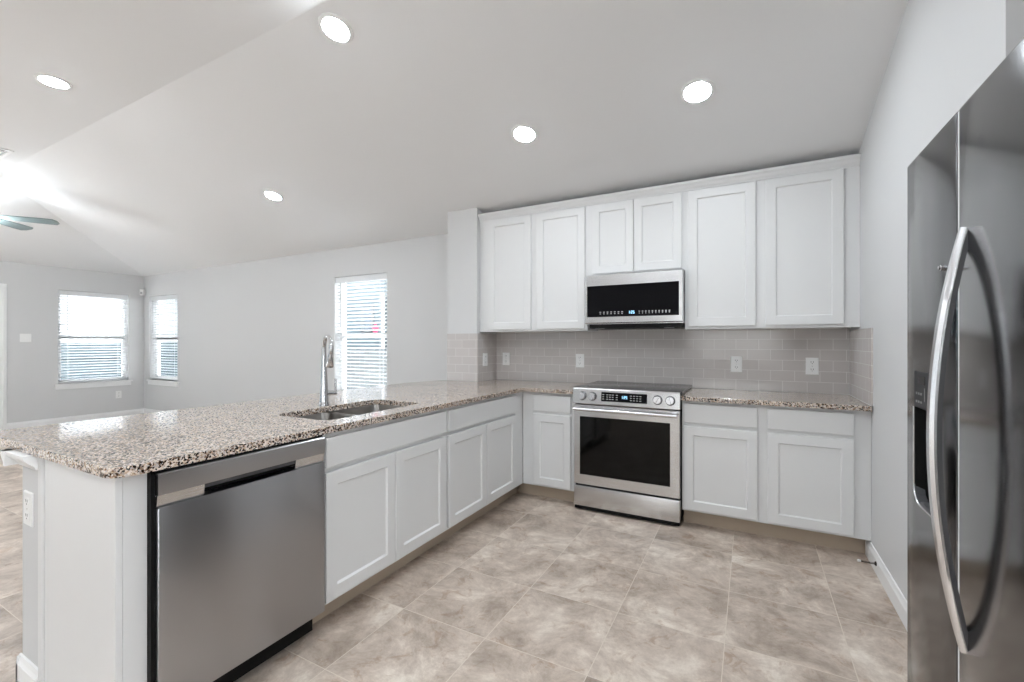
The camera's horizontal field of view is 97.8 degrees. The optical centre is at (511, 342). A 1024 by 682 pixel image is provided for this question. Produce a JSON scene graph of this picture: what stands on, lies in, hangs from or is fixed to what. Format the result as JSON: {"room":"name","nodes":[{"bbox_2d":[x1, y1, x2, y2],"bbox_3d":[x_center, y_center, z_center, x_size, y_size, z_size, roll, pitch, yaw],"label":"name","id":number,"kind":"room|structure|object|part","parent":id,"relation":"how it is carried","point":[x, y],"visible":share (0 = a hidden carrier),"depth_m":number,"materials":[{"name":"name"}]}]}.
{"room":"kitchen","nodes":[
{"label":"kitchen","id":0,"kind":"room"},
{"bbox_2d":[0,261,143,422],"bbox_3d":[-8.160,-0.079,4.728,0.150,2.720,7.060,0,0,28],"label":"wall","id":1,"kind":"structure","parent":0,"point":[32,289],"depth_m":6.76,"materials":[{"name":"white paint"}]},
{"bbox_2d":[0,283,6,429],"bbox_3d":[-7.493,0.215,5.899,0.124,2.092,1.085,0,0,28],"label":"door","id":2,"kind":"structure","parent":1,"relation":"in","point":[3,287],"depth_m":6.32,"materials":[{"name":"white"}]},
{"bbox_2d":[20,334,30,341],"bbox_3d":[-7.110,-0.064,6.526,0.010,0.122,0.118,0,0,28],"label":"light switch","id":3,"kind":"object","parent":1,"relation":"attached to","point":[23,337],"visible":1,"depth_m":6.52,"materials":[{"name":"white plastic"}]},
{"bbox_2d":[7,408,143,428],"bbox_3d":[-6.812,1.208,7.080,0.014,0.106,1.640,0,0,28],"label":"baseboard","id":4,"kind":"structure","parent":1,"relation":"attached to","point":[32,423],"depth_m":6.97,"materials":[{"name":"white"}]},
{"bbox_2d":[54,295,132,389],"bbox_3d":[-6.794,-0.040,7.252,0.175,1.531,0.971,0,0,28],"label":"window","id":5,"kind":"structure","parent":1,"relation":"in","point":[73,385],"depth_m":7.24,"materials":[{"name":"white plastic"}]},
{"bbox_2d":[58,290,127,382],"bbox_3d":[-6.773,-0.087,7.241,0.078,1.431,0.869,0,0,28],"label":"window blind","id":6,"kind":"object","parent":5,"relation":"attached to","point":[69,294],"visible":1,"depth_m":7.21,"materials":[{"name":"white plastic"}]},
{"bbox_3d":[-6.783,-0.066,7.246,0.054,1.373,0.628,0,0,28],"label":"ladder cord","id":7,"kind":"part","parent":6,"relation":"part of","materials":[{"name":"white plastic"}]},
{"bbox_3d":[-6.783,0.620,7.246,0.048,0.018,0.869,0,0,28],"label":"rail","id":8,"kind":"part","parent":6,"relation":"part of","materials":[{"name":"white plastic"}]},
{"bbox_3d":[-6.767,0.683,7.237,0.115,0.085,0.971,0,0,28],"label":"sill","id":9,"kind":"part","parent":5,"relation":"part of","materials":[{"name":"white"}]},
{"bbox_2d":[116,391,121,397],"bbox_3d":[-6.598,0.876,7.488,0.008,0.122,0.078,0,0,28],"label":"power outlet","id":10,"kind":"object","parent":1,"relation":"attached to","point":[118,393],"visible":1,"depth_m":7.49,"materials":[{"name":"white plastic"}]},
{"bbox_2d":[140,289,144,294],"bbox_3d":[-6.410,-0.867,7.747,0.079,0.105,0.097,0,0,19],"label":"sensor","id":11,"kind":"object","parent":1,"relation":"attached to","point":[142,291],"visible":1,"depth_m":7.71,"materials":[{"name":"white plastic"}]},
{"bbox_2d":[23,207,495,666],"bbox_3d":[-1.056,-0.039,3.100,0.368,2.640,3.264,0,0,28],"label":"wall","id":12,"kind":"structure","parent":0,"point":[463,225],"depth_m":4.17,"materials":[{"name":"white paint"}]},
{"bbox_2d":[0,449,37,469],"bbox_3d":[-1.092,0.422,2.875,0.219,0.054,2.925,0,0,28],"label":"trim","id":13,"kind":"structure","parent":12,"relation":"attached to","point":[9,456],"depth_m":1.59,"materials":[{"name":"white"}]},
{"bbox_2d":[16,653,37,681],"bbox_3d":[-1.065,1.208,2.890,0.187,0.106,2.913,0,0,28],"label":"baseboard","id":14,"kind":"structure","parent":12,"relation":"attached to","point":[26,671],"depth_m":1.61,"materials":[{"name":"white wood"}]},
{"bbox_2d":[23,490,33,526],"bbox_3d":[-1.756,0.604,1.620,0.078,0.122,0.008,0,0,28],"label":"power outlet","id":15,"kind":"object","parent":12,"relation":"attached to","point":[28,497],"visible":1,"depth_m":1.61,"materials":[{"name":"white plastic"}]},
{"bbox_2d":[25,512,28,520],"bbox_3d":[-1.757,0.630,1.617,0.034,0.029,0.003,0,0,28],"label":"receptacle","id":16,"kind":"object","parent":15,"relation":"attached to","point":[26,513],"depth_m":1.61,"materials":[{"name":"grey plastic"}]},
{"bbox_2d":[25,497,28,505],"bbox_3d":[-1.757,0.578,1.617,0.034,0.029,0.003,0,0,28],"label":"receptacle","id":17,"kind":"object","parent":15,"relation":"attached to","point":[26,498],"depth_m":1.62,"materials":[{"name":"grey plastic"}]},
{"bbox_2d":[447,333,496,381],"bbox_3d":[-0.389,0.141,4.373,0.346,0.446,0.355,0,0,28],"label":"tiled wall","id":18,"kind":"structure","parent":12,"relation":"attached to","point":[465,352],"depth_m":4.23,"materials":[{"name":"grey tile"}]},
{"bbox_2d":[483,353,487,365],"bbox_3d":[-0.253,0.165,4.252,0.008,0.122,0.078,0,0,28],"label":"power outlet","id":19,"kind":"object","parent":18,"relation":"attached to","point":[485,355],"visible":1,"depth_m":4.25,"materials":[{"name":"white plastic"}]},
{"bbox_2d":[0,445,906,681],"bbox_3d":[-3.374,1.321,2.174,11.000,0.120,7.360,0,0,28],"label":"floor","id":20,"kind":"structure","parent":0,"point":[535,588],"depth_m":2.10,"materials":[{"name":"tile"}]},
{"bbox_2d":[38,457,146,681],"bbox_3d":[-1.393,0.828,1.469,0.571,0.866,0.084,0,0,28],"label":"cabinet end panel","id":21,"kind":"object","parent":20,"relation":"on","point":[92,529],"visible":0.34,"depth_m":1.37,"materials":[{"name":"white wood"}]},
{"bbox_3d":[-1.386,0.828,1.435,0.527,0.866,0.018,0,0,28],"label":"panel","id":22,"kind":"part","parent":21,"relation":"part of","materials":[{"name":"white wood"}]},
{"bbox_2d":[147,435,324,681],"bbox_3d":[-1.204,0.828,1.768,0.592,0.865,0.620,0,0,28],"label":"dishwasher","id":23,"kind":"object","parent":20,"relation":"on","point":[236,542],"visible":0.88,"depth_m":1.57,"materials":[{"name":"silver metal"}]},
{"bbox_3d":[-1.073,0.490,1.437,0.043,0.036,0.135,0,0,28],"label":"groove panel","id":24,"kind":"part","parent":23,"relation":"part of","materials":[{"name":"silver metal"}]},
{"bbox_3d":[-0.960,0.438,1.645,0.047,0.069,0.608,0,0,28],"label":"control panel","id":25,"kind":"part","parent":23,"relation":"part of","materials":[{"name":"silver metal"}]},
{"bbox_3d":[-1.012,1.195,1.672,0.030,0.092,0.588,0,0,28],"label":"kick plate","id":26,"kind":"part","parent":23,"relation":"part of","materials":[{"name":"black plastic"}]},
{"bbox_3d":[-0.851,0.490,1.854,0.043,0.036,0.135,0,0,28],"label":"groove panel","id":27,"kind":"part","parent":23,"relation":"part of","materials":[{"name":"silver metal"}]},
{"bbox_2d":[312,409,445,623],"bbox_3d":[-0.853,0.828,2.444,0.574,0.866,0.894,0,0,28],"label":"base cabinet","id":28,"kind":"object","parent":20,"relation":"on","point":[385,482],"visible":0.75,"depth_m":2.23,"materials":[{"name":"white wood"}]},
{"bbox_2d":[0,379,586,478],"bbox_3d":[-0.686,0.379,2.880,1.548,0.030,3.267,0,0,28],"label":"countertop","id":29,"kind":"structure","parent":28,"relation":"on","point":[137,444],"depth_m":1.91,"materials":[{"name":"stone"}]},
{"bbox_2d":[318,335,336,405],"bbox_3d":[-1.050,0.160,2.534,0.101,0.407,0.164,0,0,-17],"label":"kitchen faucet","id":30,"kind":"object","parent":29,"relation":"on","point":[326,361],"visible":1,"depth_m":2.56,"materials":[{"name":"silver metal"}]},
{"bbox_2d":[298,404,403,419],"bbox_3d":[-0.866,0.494,2.459,0.402,0.199,0.708,0,0,28],"label":"sink","id":31,"kind":"object","parent":29,"relation":"in","point":[354,411],"visible":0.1,"depth_m":2.66,"materials":[{"name":"silver metal"}]},
{"bbox_3d":[-0.957,0.494,2.289,0.402,0.199,0.323,0,0,28],"label":"bowl","id":32,"kind":"part","parent":31,"relation":"part of","materials":[{"name":"silver metal"}]},
{"bbox_3d":[-0.788,0.494,2.605,0.402,0.199,0.377,0,0,28],"label":"bowl","id":33,"kind":"part","parent":31,"relation":"part of","materials":[{"name":"silver metal"}]},
{"bbox_3d":[-0.710,0.850,2.123,0.019,0.563,0.428,0,0,28],"label":"door","id":34,"kind":"part","parent":28,"relation":"part of","materials":[{"name":"white wood"}]},
{"bbox_3d":[-0.608,0.481,2.314,0.019,0.130,0.861,0,0,28],"label":"drawer","id":35,"kind":"part","parent":28,"relation":"part of","materials":[{"name":"white wood"}]},
{"bbox_3d":[-0.506,0.850,2.505,0.019,0.563,0.428,0,0,28],"label":"door","id":36,"kind":"part","parent":28,"relation":"part of","materials":[{"name":"white wood"}]},
{"bbox_2d":[433,392,522,545],"bbox_3d":[-0.377,0.828,3.336,0.574,0.866,1.128,0,0,28],"label":"base cabinet","id":37,"kind":"object","parent":20,"relation":"on","point":[484,438],"visible":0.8,"depth_m":3.05,"materials":[{"name":"white wood"}]},
{"bbox_3d":[-0.287,0.850,2.916,0.019,0.563,0.438,0,0,28],"label":"door","id":38,"kind":"part","parent":37,"relation":"part of","materials":[{"name":"white wood"}]},
{"bbox_3d":[-0.183,0.481,3.111,0.019,0.130,0.881,0,0,28],"label":"drawer","id":39,"kind":"part","parent":37,"relation":"part of","materials":[{"name":"white wood"}]},
{"bbox_3d":[-0.078,0.850,3.306,0.019,0.563,0.438,0,0,28],"label":"door","id":40,"kind":"part","parent":37,"relation":"part of","materials":[{"name":"white wood"}]},
{"bbox_2d":[519,392,574,501],"bbox_3d":[0.380,0.828,3.810,0.523,0.866,0.619,0,0,28],"label":"base cabinet","id":41,"kind":"object","parent":20,"relation":"on","point":[548,418],"visible":0.74,"depth_m":3.53,"materials":[{"name":"white wood"}]},
{"bbox_3d":[0.313,0.481,3.506,0.319,0.130,0.019,0,0,28],"label":"drawer","id":42,"kind":"part","parent":41,"relation":"part of","materials":[{"name":"white wood"}]},
{"bbox_3d":[0.313,0.850,3.506,0.319,0.563,0.019,0,0,28],"label":"door","id":43,"kind":"part","parent":41,"relation":"part of","materials":[{"name":"white wood"}]},
{"bbox_2d":[573,381,691,525],"bbox_3d":[0.936,0.799,3.449,0.780,0.922,0.692,0,0,28],"label":"range","id":44,"kind":"object","parent":20,"relation":"on","point":[628,435],"visible":1,"depth_m":3.19,"materials":[{"name":"silver metal"}]},
{"bbox_3d":[0.517,0.398,3.318,0.057,0.057,0.032,0,0,28],"label":"knob","id":45,"kind":"part","parent":44,"relation":"part of","materials":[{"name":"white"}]},
{"bbox_3d":[0.586,0.398,3.282,0.057,0.057,0.032,0,0,28],"label":"knob","id":46,"kind":"part","parent":44,"relation":"part of","materials":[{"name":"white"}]},
{"bbox_3d":[0.787,0.496,3.170,0.732,0.025,0.060,0,0,28],"label":"handle","id":47,"kind":"part","parent":44,"relation":"part of","materials":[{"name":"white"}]},
{"bbox_3d":[0.809,1.150,3.212,0.756,0.150,0.030,0,0,28],"label":"storage drawer","id":48,"kind":"part","parent":44,"relation":"part of","materials":[{"name":"silver metal"}]},
{"bbox_3d":[0.808,0.764,3.210,0.756,0.596,0.034,0,0,28],"label":"oven door","id":49,"kind":"part","parent":44,"relation":"part of","materials":[{"name":"black glass"}]},
{"bbox_3d":[0.812,0.399,3.217,0.760,0.118,0.078,0,0,28],"label":"control panel","id":50,"kind":"part","parent":44,"relation":"part of","materials":[{"name":"silver metal"}]},
{"bbox_3d":[0.814,1.238,3.221,0.748,0.022,0.039,0,0,28],"label":"kick plate","id":51,"kind":"part","parent":44,"relation":"part of","materials":[{"name":"black plastic"}]},
{"bbox_2d":[575,381,691,394],"bbox_3d":[0.957,0.349,3.488,0.780,0.021,0.595,0,0,28],"label":"cooktop","id":52,"kind":"object","parent":44,"relation":"in","point":[659,387],"depth_m":3.42,"materials":[{"name":"grey glass"}]},
{"bbox_3d":[0.996,0.398,3.063,0.057,0.057,0.032,0,0,28],"label":"knob","id":53,"kind":"part","parent":44,"relation":"part of","materials":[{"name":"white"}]},
{"bbox_3d":[1.069,0.398,3.024,0.057,0.057,0.032,0,0,28],"label":"knob","id":54,"kind":"part","parent":44,"relation":"part of","materials":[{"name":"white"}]},
{"bbox_2d":[682,401,870,553],"bbox_3d":[1.757,0.828,3.075,1.029,0.866,0.619,0,0,28],"label":"base cabinet","id":55,"kind":"object","parent":20,"relation":"on","point":[798,474],"visible":0.94,"depth_m":2.79,"materials":[{"name":"white wood"}]},
{"bbox_3d":[1.368,0.481,2.943,0.440,0.130,0.019,0,0,28],"label":"drawer","id":56,"kind":"part","parent":55,"relation":"part of","materials":[{"name":"white wood"}]},
{"bbox_3d":[1.368,0.850,2.943,0.440,0.563,0.019,0,0,28],"label":"door","id":57,"kind":"part","parent":55,"relation":"part of","materials":[{"name":"white wood"}]},
{"bbox_2d":[681,388,871,411],"bbox_3d":[1.745,0.379,3.064,1.023,0.030,0.653,0,0,28],"label":"countertop","id":58,"kind":"structure","parent":55,"relation":"on","point":[734,396],"depth_m":2.90,"materials":[{"name":"stone"}]},
{"bbox_3d":[1.804,0.481,2.710,0.438,0.130,0.019,0,0,28],"label":"drawer","id":59,"kind":"part","parent":55,"relation":"part of","materials":[{"name":"white wood"}]},
{"bbox_3d":[1.804,0.850,2.710,0.438,0.563,0.019,0,0,28],"label":"door","id":60,"kind":"part","parent":55,"relation":"part of","materials":[{"name":"white wood"}]},
{"bbox_2d":[907,38,1023,681],"bbox_3d":[1.293,0.372,0.721,0.918,1.778,0.910,0,0,28],"label":"refrigerator","id":61,"kind":"object","parent":20,"relation":"on","point":[965,188],"visible":1,"depth_m":0.94,"materials":[{"name":"grey metal"}]},
{"bbox_2d":[916,388,924,403],"bbox_3d":[1.094,0.142,1.196,0.001,0.043,0.070,0,0,28],"label":"print","id":62,"kind":"object","parent":61,"relation":"on","point":[920,392],"depth_m":1.20,"materials":[{"name":"grey"}]},
{"bbox_3d":[1.095,0.129,1.173,0.022,0.098,0.143,0,0,28],"label":"dispenser panel","id":63,"kind":"part","parent":61,"relation":"part of","materials":[{"name":"grey plastic"}]},
{"bbox_3d":[1.101,0.342,1.137,0.065,1.718,0.357,0,0,28],"label":"freezer door","id":64,"kind":"part","parent":61,"relation":"part of","materials":[{"name":"grey metal"}]},
{"bbox_3d":[0.936,0.207,0.961,0.063,0.902,0.029,0,0,28],"label":"handle","id":65,"kind":"part","parent":61,"relation":"part of","materials":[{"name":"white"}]},
{"bbox_3d":[0.885,0.342,0.732,0.065,1.718,0.544,0,0,28],"label":"fridge door","id":66,"kind":"part","parent":61,"relation":"part of","materials":[{"name":"grey metal"}]},
{"bbox_2d":[0,0,907,275],"bbox_3d":[-3.369,-1.511,2.172,10.990,0.791,7.340,0,0,28],"label":"ceiling","id":67,"kind":"structure","parent":0,"point":[166,143],"depth_m":2.97,"materials":[{"name":"white paint"}]},
{"bbox_2d":[0,148,13,158],"bbox_3d":[-4.882,-1.776,4.095,0.350,0.016,0.350,0,0,28],"label":"ceiling vent","id":68,"kind":"object","parent":67,"relation":"in","point":[3,152],"visible":1,"depth_m":4.19,"materials":[{"name":"white"}]},
{"bbox_2d":[0,215,59,229],"bbox_3d":[-5.545,-1.469,4.585,1.179,0.630,1.140,0,0,28],"label":"ceiling fan","id":69,"kind":"object","parent":67,"relation":"hanging from","point":[4,221],"visible":1,"depth_m":4.86,"materials":[{"name":"white plastic"}]},
{"bbox_3d":[-5.608,-1.319,5.009,0.130,0.037,0.442,0,0,-11],"label":"blade","id":70,"kind":"part","parent":69,"relation":"part of","materials":[{"name":"grey"}]},
{"bbox_3d":[-5.192,-1.319,4.814,0.442,0.037,0.130,0,0,-29],"label":"blade","id":71,"kind":"part","parent":69,"relation":"part of","materials":[{"name":"grey"}]},
{"bbox_2d":[33,73,72,89],"bbox_3d":[-3.140,-1.779,3.058,0.190,0.015,0.190,0,0,28],"label":"recessed light","id":72,"kind":"object","parent":67,"relation":"in","point":[49,80],"visible":1,"depth_m":3.04,"materials":[{"name":"white"}]},
{"bbox_2d":[263,190,283,200],"bbox_3d":[-2.366,-1.452,4.425,0.189,0.056,0.182,0,0,33],"label":"recessed light","id":73,"kind":"object","parent":67,"relation":"in","point":[270,194],"visible":1,"depth_m":4.41,"materials":[{"name":"white"}]},
{"bbox_2d":[318,13,353,43],"bbox_3d":[-0.983,-1.747,2.492,0.189,0.056,0.182,0,0,33],"label":"recessed light","id":74,"kind":"object","parent":67,"relation":"in","point":[334,27],"visible":1,"depth_m":2.48,"materials":[{"name":"white"}]},
{"bbox_2d":[511,124,537,143],"bbox_3d":[0.087,-1.452,3.116,0.189,0.056,0.182,0,0,33],"label":"recessed light","id":75,"kind":"object","parent":67,"relation":"in","point":[522,133],"visible":1,"depth_m":3.10,"materials":[{"name":"white"}]},
{"bbox_2d":[680,78,714,103],"bbox_3d":[1.075,-1.452,2.589,0.189,0.056,0.182,0,0,33],"label":"recessed light","id":76,"kind":"object","parent":67,"relation":"in","point":[696,91],"visible":1,"depth_m":2.57,"materials":[{"name":"white plastic"}]},
{"bbox_2d":[144,234,827,410],"bbox_3d":[-1.677,-0.079,5.355,11.000,2.720,0.150,0,0,28],"label":"wall","id":77,"kind":"structure","parent":0,"point":[251,330],"depth_m":6.00,"materials":[{"name":"white paint"}]},
{"bbox_2d":[144,408,160,412],"bbox_3d":[-3.447,1.208,6.206,6.775,0.106,0.014,0,0,28],"label":"baseboard","id":78,"kind":"structure","parent":77,"relation":"attached to","point":[145,409],"depth_m":7.69,"materials":[{"name":"white"}]},
{"bbox_2d":[146,299,178,386],"bbox_3d":[-5.836,-0.032,7.554,1.000,1.515,0.175,0,0,28],"label":"window","id":79,"kind":"structure","parent":77,"relation":"in","point":[162,382],"depth_m":7.73,"materials":[{"name":"white plastic"}]},
{"bbox_3d":[-5.850,0.683,7.528,1.000,0.085,0.115,0,0,28],"label":"sill","id":80,"kind":"part","parent":79,"relation":"part of","materials":[{"name":"white"}]},
{"bbox_2d":[150,294,177,380],"bbox_3d":[-5.847,-0.079,7.534,0.898,1.415,0.078,0,0,28],"label":"window blind","id":81,"kind":"object","parent":79,"relation":"attached to","point":[167,297],"visible":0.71,"depth_m":7.54,"materials":[{"name":"white plastic"}]},
{"bbox_3d":[-5.842,0.620,7.543,0.898,0.018,0.048,0,0,28],"label":"rail","id":82,"kind":"part","parent":81,"relation":"part of","materials":[{"name":"white"}]},
{"bbox_3d":[-5.811,-0.074,7.601,0.840,1.360,0.036,0,0,28],"label":"sash","id":83,"kind":"part","parent":79,"relation":"part of","materials":[{"name":"white"}]},
{"bbox_2d":[340,279,386,388],"bbox_3d":[-1.797,-0.031,5.399,0.955,1.553,0.175,0,0,28],"label":"window","id":84,"kind":"structure","parent":77,"relation":"in","point":[352,335],"depth_m":5.62,"materials":[{"name":"white"}]},
{"bbox_2d":[336,273,386,389],"bbox_3d":[-1.808,-0.078,5.379,0.853,1.453,0.078,0,0,28],"label":"window blind","id":85,"kind":"object","parent":84,"relation":"attached to","point":[381,276],"visible":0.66,"depth_m":5.38,"materials":[{"name":"white plastic"}]},
{"bbox_2d":[480,206,597,332],"bbox_3d":[0.228,-0.618,4.065,1.048,1.042,0.315,0,0,28],"label":"upper cabinet","id":86,"kind":"object","parent":77,"relation":"attached to","point":[534,267],"visible":0.93,"depth_m":3.92,"materials":[{"name":"white wood"}]},
{"bbox_3d":[-0.025,-0.618,4.032,0.436,1.005,0.019,0,0,28],"label":"door","id":87,"kind":"part","parent":86,"relation":"part of","materials":[{"name":"white wood"}]},
{"bbox_3d":[0.411,-0.618,3.799,0.440,1.005,0.019,0,0,28],"label":"door","id":88,"kind":"part","parent":86,"relation":"part of","materials":[{"name":"white wood"}]},
{"bbox_2d":[478,153,860,221],"bbox_3d":[0.951,-1.159,3.501,2.853,0.064,0.036,0,0,28],"label":"crown molding","id":89,"kind":"structure","parent":86,"relation":"attached to","point":[849,160],"depth_m":3.31,"materials":[{"name":"white wood"}]},
{"bbox_2d":[588,192,684,275],"bbox_3d":[1.025,-0.841,3.639,0.758,0.597,0.315,0,0,28],"label":"upper cabinet","id":90,"kind":"object","parent":77,"relation":"attached to","point":[645,234],"visible":0.76,"depth_m":3.48,"materials":[{"name":"white wood"}]},
{"bbox_3d":[0.807,-0.839,3.588,0.334,0.563,0.019,0,0,28],"label":"door","id":91,"kind":"part","parent":90,"relation":"part of","materials":[{"name":"white wood"}]},
{"bbox_2d":[585,269,684,329],"bbox_3d":[1.010,-0.325,3.611,0.754,0.430,0.374,0,0,28],"label":"microwave","id":92,"kind":"object","parent":90,"relation":"attached to","point":[648,299],"visible":0.99,"depth_m":3.44,"materials":[{"name":"silver metal"}]},
{"bbox_3d":[0.922,-0.326,3.455,0.702,0.249,0.009,0,0,28],"label":"door glass","id":93,"kind":"part","parent":92,"relation":"part of","materials":[{"name":"black glass"}]},
{"bbox_3d":[1.115,-0.839,3.424,0.354,0.563,0.019,0,0,28],"label":"door","id":94,"kind":"part","parent":90,"relation":"part of","materials":[{"name":"white wood"}]},
{"bbox_2d":[496,327,850,393],"bbox_3d":[1.101,0.118,3.783,2.855,0.491,0.008,0,0,28],"label":"tiled wall","id":95,"kind":"structure","parent":77,"relation":"attached to","point":[772,359],"depth_m":3.60,"materials":[{"name":"grey tile"}]},
{"bbox_2d":[503,353,509,364],"bbox_3d":[-0.059,0.163,4.393,0.078,0.122,0.008,0,0,28],"label":"power outlet","id":96,"kind":"object","parent":95,"relation":"attached to","point":[506,356],"visible":1,"depth_m":4.39,"materials":[{"name":"white plastic"}]},
{"bbox_2d":[576,354,583,366],"bbox_3d":[0.613,0.166,4.034,0.078,0.122,0.008,0,0,28],"label":"power outlet","id":97,"kind":"object","parent":95,"relation":"attached to","point":[579,357],"visible":1,"depth_m":4.03,"materials":[{"name":"white plastic"}]},
{"bbox_2d":[731,356,741,371],"bbox_3d":[1.729,0.169,3.439,0.078,0.122,0.008,0,0,28],"label":"power outlet","id":98,"kind":"object","parent":95,"relation":"attached to","point":[736,361],"visible":1,"depth_m":3.44,"materials":[{"name":"white plastic"}]},
{"bbox_2d":[806,358,818,374],"bbox_3d":[2.158,0.172,3.210,0.078,0.122,0.008,0,0,28],"label":"power outlet","id":99,"kind":"object","parent":95,"relation":"attached to","point":[812,364],"visible":1,"depth_m":3.21,"materials":[{"name":"white plastic"}]},
{"bbox_2d":[685,166,859,329],"bbox_3d":[1.821,-0.618,3.215,1.047,1.042,0.315,0,0,28],"label":"upper cabinet","id":100,"kind":"object","parent":77,"relation":"attached to","point":[781,252],"visible":1,"depth_m":3.05,"materials":[{"name":"white wood"}]},
{"bbox_3d":[1.505,-0.619,3.216,0.441,1.003,0.019,0,0,28],"label":"door","id":101,"kind":"part","parent":100,"relation":"part of","materials":[{"name":"white wood"}]},
{"bbox_3d":[1.945,-0.619,2.981,0.438,1.003,0.019,0,0,28],"label":"door","id":102,"kind":"part","parent":100,"relation":"part of","materials":[{"name":"white wood"}]},
{"bbox_2d":[851,0,1023,599],"bbox_3d":[1.937,-0.329,2.212,0.100,3.220,2.293,0,0,28],"label":"wall","id":103,"kind":"structure","parent":0,"point":[943,51],"depth_m":2.09,"materials":[{"name":"white paint"}]},
{"bbox_2d":[849,328,872,405],"bbox_3d":[2.205,0.141,2.828,0.008,0.446,0.637,0,0,28],"label":"tiled wall","id":104,"kind":"structure","parent":103,"relation":"attached to","point":[860,340],"depth_m":2.77,"materials":[{"name":"grey tile"}]},
{"bbox_2d":[857,559,876,565],"bbox_3d":[1.942,1.203,2.444,0.083,0.023,0.024,0,0,28],"label":"door stop","id":105,"kind":"object","parent":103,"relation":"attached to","point":[858,560],"visible":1,"depth_m":2.44,"materials":[{"name":"grey metal"}]},
{"bbox_2d":[865,540,906,629],"bbox_3d":[1.728,1.208,1.941,0.014,0.106,1.618,0,0,28],"label":"baseboard","id":106,"kind":"structure","parent":103,"relation":"attached to","point":[890,586],"depth_m":2.22,"materials":[{"name":"white wood"}]},
{"label":"outside","id":107,"kind":"structure","parent":0,"visible":0},
{"bbox_3d":[-7.499,1.636,4.002,33.000,0.250,32.000,0,0,28],"label":"ground","id":108,"kind":"structure","parent":107,"visible":0},
{"bbox_2d":[61,295,177,342],"bbox_3d":[-14.456,-1.814,13.268,4.600,6.650,8.000,0,0,28],"label":"house","id":109,"kind":"structure","parent":108,"relation":"on","point":[61,295],"depth_m":13.20,"materials":[{"name":"grey"}]},
{"bbox_2d":[61,343,177,379],"bbox_3d":[-9.935,0.761,9.334,0.080,1.500,6.116,0,0,28],"label":"fence","id":110,"kind":"object","parent":108,"relation":"on","point":[119,348],"visible":0.11,"depth_m":10.24,"materials":[{"name":"grey"}]},
{"bbox_3d":[-9.926,0.711,9.320,0.050,0.900,6.100,0,0,28],"label":"rail","id":111,"kind":"part","parent":110,"relation":"part of","materials":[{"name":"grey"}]},
{"bbox_2d":[346,280,386,349],"bbox_3d":[-4.833,-1.764,13.460,11.600,6.550,4.800,0,0,28],"label":"house","id":112,"kind":"structure","parent":108,"relation":"on","point":[382,331],"depth_m":10.41,"materials":[{"name":"grey"}]},
{"bbox_3d":[-3.361,-0.564,10.397,0.380,0.650,0.040,0,0,28],"label":"window trim","id":113,"kind":"part","parent":112,"relation":"part of","materials":[{"name":"wood"}]},
{"bbox_2d":[346,348,386,388],"bbox_3d":[-3.461,0.816,8.914,7.500,1.390,0.070,0,0,28],"label":"fence","id":114,"kind":"object","parent":108,"relation":"on","point":[364,353],"visible":0.07,"depth_m":8.52,"materials":[{"name":"grey wood"}]}
]}

